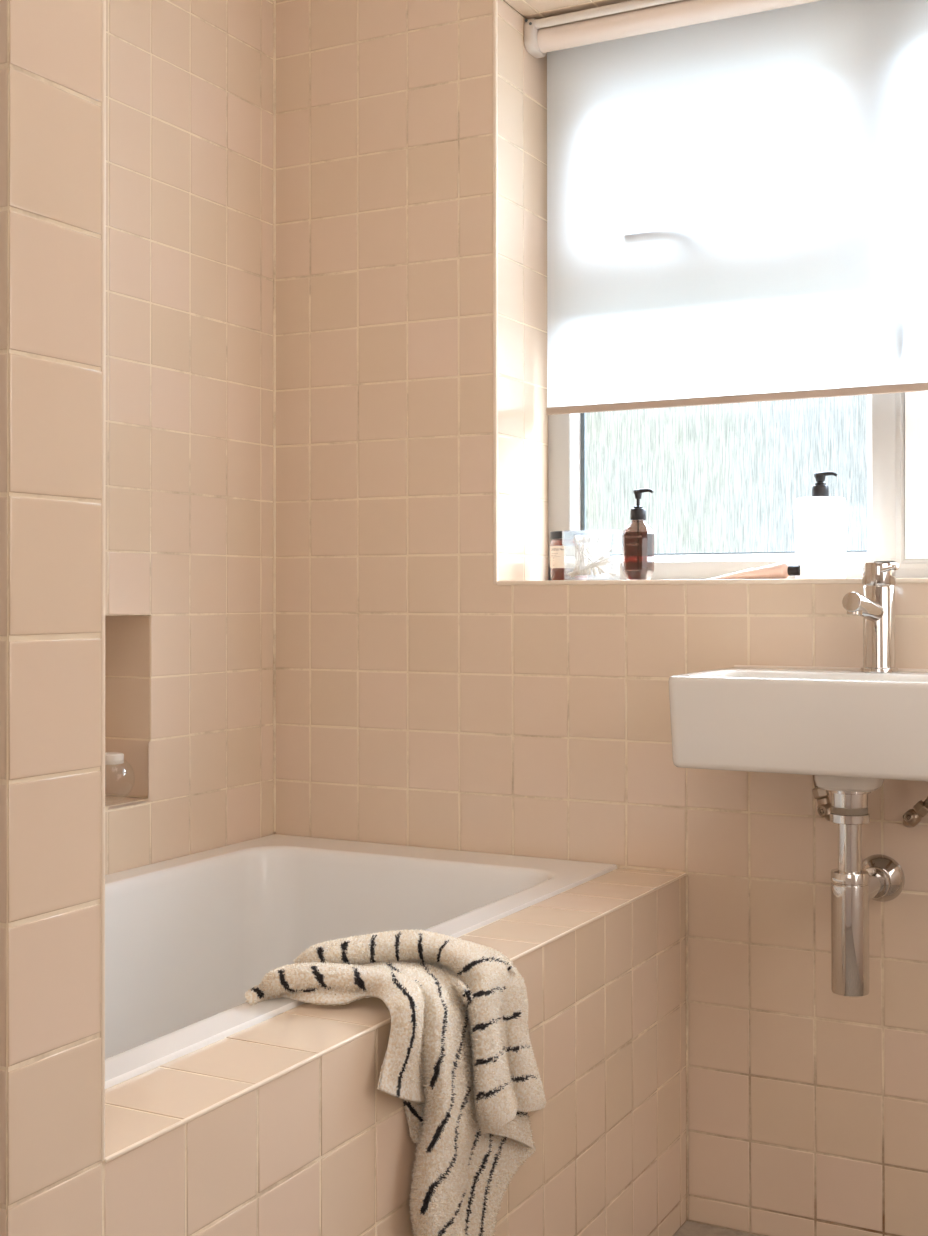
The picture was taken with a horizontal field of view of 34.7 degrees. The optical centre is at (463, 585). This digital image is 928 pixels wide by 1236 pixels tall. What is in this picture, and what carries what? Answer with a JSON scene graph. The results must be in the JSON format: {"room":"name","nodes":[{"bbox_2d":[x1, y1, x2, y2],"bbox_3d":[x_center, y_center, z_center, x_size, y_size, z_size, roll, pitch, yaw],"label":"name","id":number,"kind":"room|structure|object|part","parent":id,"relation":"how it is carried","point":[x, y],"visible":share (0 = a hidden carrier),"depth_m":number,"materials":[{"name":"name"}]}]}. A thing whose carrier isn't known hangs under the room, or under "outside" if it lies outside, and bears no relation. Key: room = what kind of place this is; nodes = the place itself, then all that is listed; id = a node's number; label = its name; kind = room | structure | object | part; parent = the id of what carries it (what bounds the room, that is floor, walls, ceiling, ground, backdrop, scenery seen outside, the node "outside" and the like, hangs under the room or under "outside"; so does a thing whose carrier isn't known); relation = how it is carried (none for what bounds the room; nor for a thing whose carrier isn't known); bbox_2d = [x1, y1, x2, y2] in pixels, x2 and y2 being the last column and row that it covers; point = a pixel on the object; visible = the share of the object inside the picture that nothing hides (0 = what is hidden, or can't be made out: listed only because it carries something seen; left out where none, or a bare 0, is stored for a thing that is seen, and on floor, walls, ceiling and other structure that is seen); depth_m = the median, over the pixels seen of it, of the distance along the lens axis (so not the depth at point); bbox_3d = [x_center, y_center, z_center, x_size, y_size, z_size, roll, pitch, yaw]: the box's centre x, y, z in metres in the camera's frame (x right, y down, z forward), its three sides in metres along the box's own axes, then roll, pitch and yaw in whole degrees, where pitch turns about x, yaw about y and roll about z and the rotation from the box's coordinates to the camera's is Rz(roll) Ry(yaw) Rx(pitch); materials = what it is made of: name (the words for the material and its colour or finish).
{"room":"bathroom","nodes":[
{"label":"bathroom","id":0,"kind":"room"},
{"bbox_2d":[0,0,101,1235],"bbox_3d":[-0.642,-0.232,1.275,0.778,2.420,0.100,0,-1,28],"label":"wall","id":1,"kind":"structure","parent":0,"point":[51,50],"depth_m":1.08,"materials":[{"name":"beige tile"}]},
{"bbox_2d":[100,0,105,1160],"bbox_3d":[-0.278,-0.502,1.140,0.005,1.882,0.005,0,-1,28],"label":"trim","id":2,"kind":"structure","parent":1,"relation":"attached to","point":[103,103],"depth_m":1.14,"materials":[{"name":"beige"}]},
{"bbox_2d":[105,0,273,874],"bbox_3d":[-1.081,-0.270,1.473,0.183,2.540,3.380,0,-1,28],"label":"wall","id":3,"kind":"structure","parent":0,"point":[189,485],"depth_m":2.46,"materials":[{"name":"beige tile"}]},
{"bbox_2d":[105,752,123,764],"bbox_3d":[-0.555,0.302,2.334,0.073,0.076,0.073,0,-1,28],"label":"jar","id":4,"kind":"object","parent":3,"relation":"in","point":[111,758],"visible":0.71,"depth_m":2.32,"materials":[{"name":"beige"}]},
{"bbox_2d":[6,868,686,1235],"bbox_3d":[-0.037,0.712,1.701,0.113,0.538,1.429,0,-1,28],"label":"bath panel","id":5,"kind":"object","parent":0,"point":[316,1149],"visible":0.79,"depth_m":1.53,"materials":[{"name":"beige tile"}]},
{"bbox_2d":[244,929,545,1235],"bbox_3d":[-0.049,0.581,1.665,0.216,0.380,0.392,0,-1,28],"label":"towel","id":6,"kind":"object","parent":5,"relation":"on","point":[460,1059],"visible":1,"depth_m":1.59,"materials":[{"name":"fabric"}]},
{"bbox_2d":[104,873,686,1162],"bbox_3d":[0.035,0.444,1.721,0.004,0.004,1.327,0,-1,28],"label":"trim","id":7,"kind":"structure","parent":5,"relation":"attached to","point":[109,1158],"depth_m":1.36,"materials":[{"name":"beige tile"}]},
{"bbox_2d":[274,0,927,1235],"bbox_3d":[0.693,-0.265,2.288,2.540,2.540,0.280,0,-1,28],"label":"wall","id":8,"kind":"structure","parent":0,"point":[423,700],"depth_m":2.48,"materials":[{"name":"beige tile"}]},
{"bbox_2d":[273,0,275,831],"bbox_3d":[-0.342,-0.494,2.678,0.006,1.874,0.006,0,-1,28],"label":"trim","id":9,"kind":"structure","parent":8,"relation":"attached to","point":[274,1],"depth_m":2.67,"materials":[{"name":"tile"}]},
{"bbox_2d":[493,0,497,583],"bbox_3d":[0.052,-0.494,2.473,0.007,0.982,0.007,0,-1,28],"label":"trim","id":10,"kind":"structure","parent":8,"relation":"attached to","point":[495,2],"depth_m":2.47,"materials":[{"name":"beige tile"}]},
{"bbox_2d":[686,875,688,1219],"bbox_3d":[0.346,0.717,2.304,0.004,0.534,0.004,0,-1,28],"label":"trim","id":11,"kind":"structure","parent":8,"relation":"attached to","point":[687,1090],"depth_m":2.30,"materials":[{"name":"tile"}]},
{"bbox_2d":[497,578,927,584],"bbox_3d":[0.608,-0.007,2.176,1.248,0.008,0.007,0,-1,28],"label":"trim","id":12,"kind":"structure","parent":8,"relation":"attached to","point":[843,580],"depth_m":2.30,"materials":[{"name":"beige"}]},
{"bbox_2d":[498,0,927,580],"bbox_3d":[0.670,-0.497,2.299,1.252,0.983,0.272,0,-1,28],"label":"window","id":13,"kind":"structure","parent":8,"relation":"in","point":[542,457],"depth_m":2.53,"materials":[{"name":"white plastic"}]},
{"bbox_2d":[550,531,588,579],"bbox_3d":[0.181,-0.050,2.546,0.067,0.085,0.067,0,-1,28],"label":"bottle","id":14,"kind":"object","parent":13,"relation":"on","point":[562,546],"visible":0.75,"depth_m":2.52,"materials":[{"name":"orange glass"}]},
{"bbox_3d":[0.181,-0.086,2.547,0.067,0.013,0.067,0,-1,28],"label":"lid","id":15,"kind":"part","parent":14,"relation":"part of","materials":[{"name":"black plastic"}]},
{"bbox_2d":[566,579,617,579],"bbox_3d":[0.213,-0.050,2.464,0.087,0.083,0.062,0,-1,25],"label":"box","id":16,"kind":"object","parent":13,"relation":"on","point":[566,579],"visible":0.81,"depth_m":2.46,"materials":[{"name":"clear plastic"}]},
{"bbox_2d":[575,535,576,575],"bbox_3d":[0.186,-0.050,2.459,0.005,0.068,0.012,0,0,8],"label":"cotton swab","id":17,"kind":"object","parent":16,"relation":"in","point":[575,535],"visible":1,"depth_m":2.46,"materials":[{"name":"white"}]},
{"bbox_2d":[577,535,580,574],"bbox_3d":[0.189,-0.050,2.455,0.005,0.067,0.017,0,0,-9],"label":"cotton swab","id":18,"kind":"object","parent":16,"relation":"in","point":[579,571],"visible":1,"depth_m":2.45,"materials":[{"name":"white"}]},
{"bbox_2d":[574,536,586,574],"bbox_3d":[0.192,-0.050,2.456,0.021,0.066,0.005,0,0,11],"label":"cotton swab","id":19,"kind":"object","parent":16,"relation":"in","point":[575,537],"visible":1,"depth_m":2.46,"materials":[{"name":"white"}]},
{"bbox_2d":[581,535,585,574],"bbox_3d":[0.197,-0.050,2.455,0.012,0.068,0.005,0,-1,-27],"label":"cotton swab","id":20,"kind":"object","parent":16,"relation":"in","point":[584,536],"visible":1,"depth_m":2.45,"materials":[{"name":"white"}]},
{"bbox_2d":[571,556,604,577],"bbox_3d":[0.204,-0.031,2.447,0.059,0.036,0.005,0,0,22],"label":"cotton swab","id":21,"kind":"object","parent":16,"relation":"in","point":[601,557],"visible":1,"depth_m":2.44,"materials":[{"name":"white"}]},
{"bbox_2d":[588,546,590,574],"bbox_3d":[0.207,-0.050,2.460,0.005,0.067,0.017,0,0,-6],"label":"cotton swab","id":22,"kind":"object","parent":16,"relation":"in","point":[589,569],"visible":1,"depth_m":2.46,"materials":[{"name":"white"}]},
{"bbox_2d":[575,546,604,572],"bbox_3d":[0.208,-0.044,2.452,0.052,0.047,0.005,0,0,22],"label":"cotton swab","id":23,"kind":"object","parent":16,"relation":"in","point":[600,568],"visible":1,"depth_m":2.45,"materials":[{"name":"white"}]},
{"bbox_2d":[571,560,608,574],"bbox_3d":[0.207,-0.030,2.444,0.064,0.025,0.005,0,0,17],"label":"cotton swab","id":24,"kind":"object","parent":16,"relation":"in","point":[605,561],"visible":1,"depth_m":2.44,"materials":[{"name":"white"}]},
{"bbox_2d":[580,538,600,571],"bbox_3d":[0.210,-0.050,2.458,0.040,0.057,0.005,0,-1,28],"label":"cotton swab","id":25,"kind":"object","parent":16,"relation":"in","point":[580,538],"visible":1,"depth_m":2.46,"materials":[{"name":"white"}]},
{"bbox_2d":[573,557,610,571],"bbox_3d":[0.210,-0.034,2.445,0.063,0.028,0.005,0,0,14],"label":"cotton swab","id":26,"kind":"object","parent":16,"relation":"in","point":[607,558],"visible":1,"depth_m":2.44,"materials":[{"name":"white"}]},
{"bbox_2d":[583,537,600,573],"bbox_3d":[0.212,-0.050,2.458,0.032,0.061,0.005,0,-1,26],"label":"cotton swab","id":27,"kind":"object","parent":16,"relation":"in","point":[599,538],"visible":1,"depth_m":2.46,"materials":[{"name":"white"}]},
{"bbox_2d":[589,535,595,574],"bbox_3d":[0.212,-0.050,2.459,0.014,0.067,0.005,0,-1,40],"label":"cotton swab","id":28,"kind":"object","parent":16,"relation":"in","point":[594,571],"visible":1,"depth_m":2.46,"materials":[{"name":"white"}]},
{"bbox_2d":[586,538,606,572],"bbox_3d":[0.218,-0.050,2.464,0.038,0.058,0.005,0,0,7],"label":"cotton swab","id":29,"kind":"object","parent":16,"relation":"in","point":[604,539],"visible":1,"depth_m":2.46,"materials":[{"name":"white"}]},
{"bbox_2d":[585,557,613,576],"bbox_3d":[0.221,-0.034,2.468,0.057,0.039,0.005,0,0,13],"label":"cotton swab","id":30,"kind":"object","parent":16,"relation":"in","point":[609,573],"visible":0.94,"depth_m":2.46,"materials":[{"name":"white"}]},
{"bbox_2d":[592,543,608,571],"bbox_3d":[0.225,-0.050,2.473,0.035,0.060,0.005,0,0,4],"label":"cotton swab","id":31,"kind":"object","parent":16,"relation":"in","point":[605,567],"visible":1,"depth_m":2.47,"materials":[{"name":"white"}]},
{"bbox_2d":[590,549,611,563],"bbox_3d":[0.218,-0.041,2.462,0.057,0.040,0.005,0,0,12],"label":"cotton swab","id":32,"kind":"object","parent":16,"relation":"in","point":[609,550],"visible":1,"depth_m":2.46,"materials":[{"name":"white"}]},
{"bbox_2d":[622,488,653,579],"bbox_3d":[0.289,-0.084,2.438,0.053,0.151,0.037,0,-1,34],"label":"pump bottle","id":33,"kind":"object","parent":13,"relation":"on","point":[638,537],"visible":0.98,"depth_m":2.43,"materials":[{"name":"orange glass"}]},
{"bbox_2d":[524,0,927,414],"bbox_3d":[0.664,-0.644,2.301,1.235,0.685,0.064,0,-1,28],"label":"roller blind","id":34,"kind":"object","parent":13,"relation":"attached to","point":[737,190],"visible":1,"depth_m":2.44,"materials":[{"name":"fabric"}]},
{"bbox_3d":[0.653,-0.973,2.289,1.209,0.016,0.016,0,-1,28],"label":"head rail","id":35,"kind":"part","parent":34,"relation":"part of","materials":[{"name":"beige metal"}]},
{"bbox_3d":[0.716,-0.495,2.387,1.249,0.982,0.073,0,-1,28],"label":"frame","id":36,"kind":"part","parent":13,"relation":"part of","materials":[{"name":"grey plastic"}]},
{"bbox_2d":[707,562,799,578],"bbox_3d":[0.460,-0.023,2.342,0.154,0.028,0.037,0,-1,37],"label":"tube","id":37,"kind":"object","parent":13,"relation":"on","point":[783,570],"visible":0.91,"depth_m":2.31,"materials":[{"name":"beige"}]},
{"bbox_2d":[795,471,845,578],"bbox_3d":[0.554,-0.093,2.310,0.077,0.167,0.077,0,-1,28],"label":"pump bottle","id":38,"kind":"object","parent":13,"relation":"on","point":[820,519],"visible":0.94,"depth_m":2.28,"materials":[{"name":"white plastic"}]},
{"bbox_3d":[0.710,-0.484,2.361,1.176,0.883,0.044,0,-1,28],"label":"sash","id":39,"kind":"part","parent":13,"relation":"part of","materials":[{"name":"white plastic"}]},
{"bbox_2d":[669,665,927,791],"bbox_3d":[0.549,0.197,2.038,0.466,0.156,0.292,0,-1,28],"label":"washbasin","id":40,"kind":"object","parent":8,"relation":"attached to","point":[850,729],"visible":0.97,"depth_m":1.94,"materials":[{"name":"white ceramic"}]},
{"bbox_2d":[828,790,904,996],"bbox_3d":[0.559,0.413,2.075,0.069,0.275,0.214,0,-1,28],"label":"trap","id":41,"kind":"object","parent":40,"relation":"attached to","point":[855,881],"visible":0.98,"depth_m":1.99,"materials":[{"name":"silver metal"}]},
{"bbox_2d":[842,563,898,672],"bbox_3d":[0.576,0.045,2.081,0.062,0.156,0.130,0,-1,28],"label":"tap","id":42,"kind":"object","parent":40,"relation":"on","point":[876,606],"visible":1,"depth_m":2.10,"materials":[{"name":"silver metal"}]},
{"bbox_3d":[0.560,0.031,2.074,0.028,0.044,0.101,0,-1,37],"label":"spout","id":43,"kind":"part","parent":42,"relation":"part of","materials":[{"name":"silver metal"}]},
{"bbox_3d":[0.597,-0.025,2.087,0.010,0.014,0.030,0,-1,-37],"label":"lever","id":44,"kind":"part","parent":42,"relation":"part of","materials":[{"name":"silver metal"}]},
{"bbox_2d":[812,775,831,820],"bbox_3d":[0.530,0.302,2.177,0.035,0.090,0.063,0,-1,28],"label":"valve","id":45,"kind":"object","parent":8,"relation":"attached to","point":[824,807],"visible":0.66,"depth_m":2.15,"materials":[{"name":"silver metal"}]},
{"bbox_2d":[903,797,927,827],"bbox_3d":[0.661,0.300,2.107,0.072,0.092,0.063,0,-1,28],"label":"valve","id":46,"kind":"object","parent":8,"relation":"attached to","point":[912,817],"visible":1,"depth_m":2.09,"materials":[{"name":"silver metal"}]},
{"bbox_2d":[673,1221,759,1235],"bbox_3d":[-0.023,1.000,0.916,2.537,0.050,3.400,0,-1,28],"label":"floor","id":47,"kind":"structure","parent":0,"point":[689,1228],"depth_m":2.27,"materials":[{"name":"beige tile"}]},
{"bbox_2d":[105,834,616,1088],"bbox_3d":[-0.358,0.712,1.926,0.663,0.542,1.328,0,-1,28],"label":"bathtub","id":48,"kind":"object","parent":47,"relation":"on","point":[186,937],"visible":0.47,"depth_m":2.38,"materials":[{"name":"white ceramic"}]}
]}

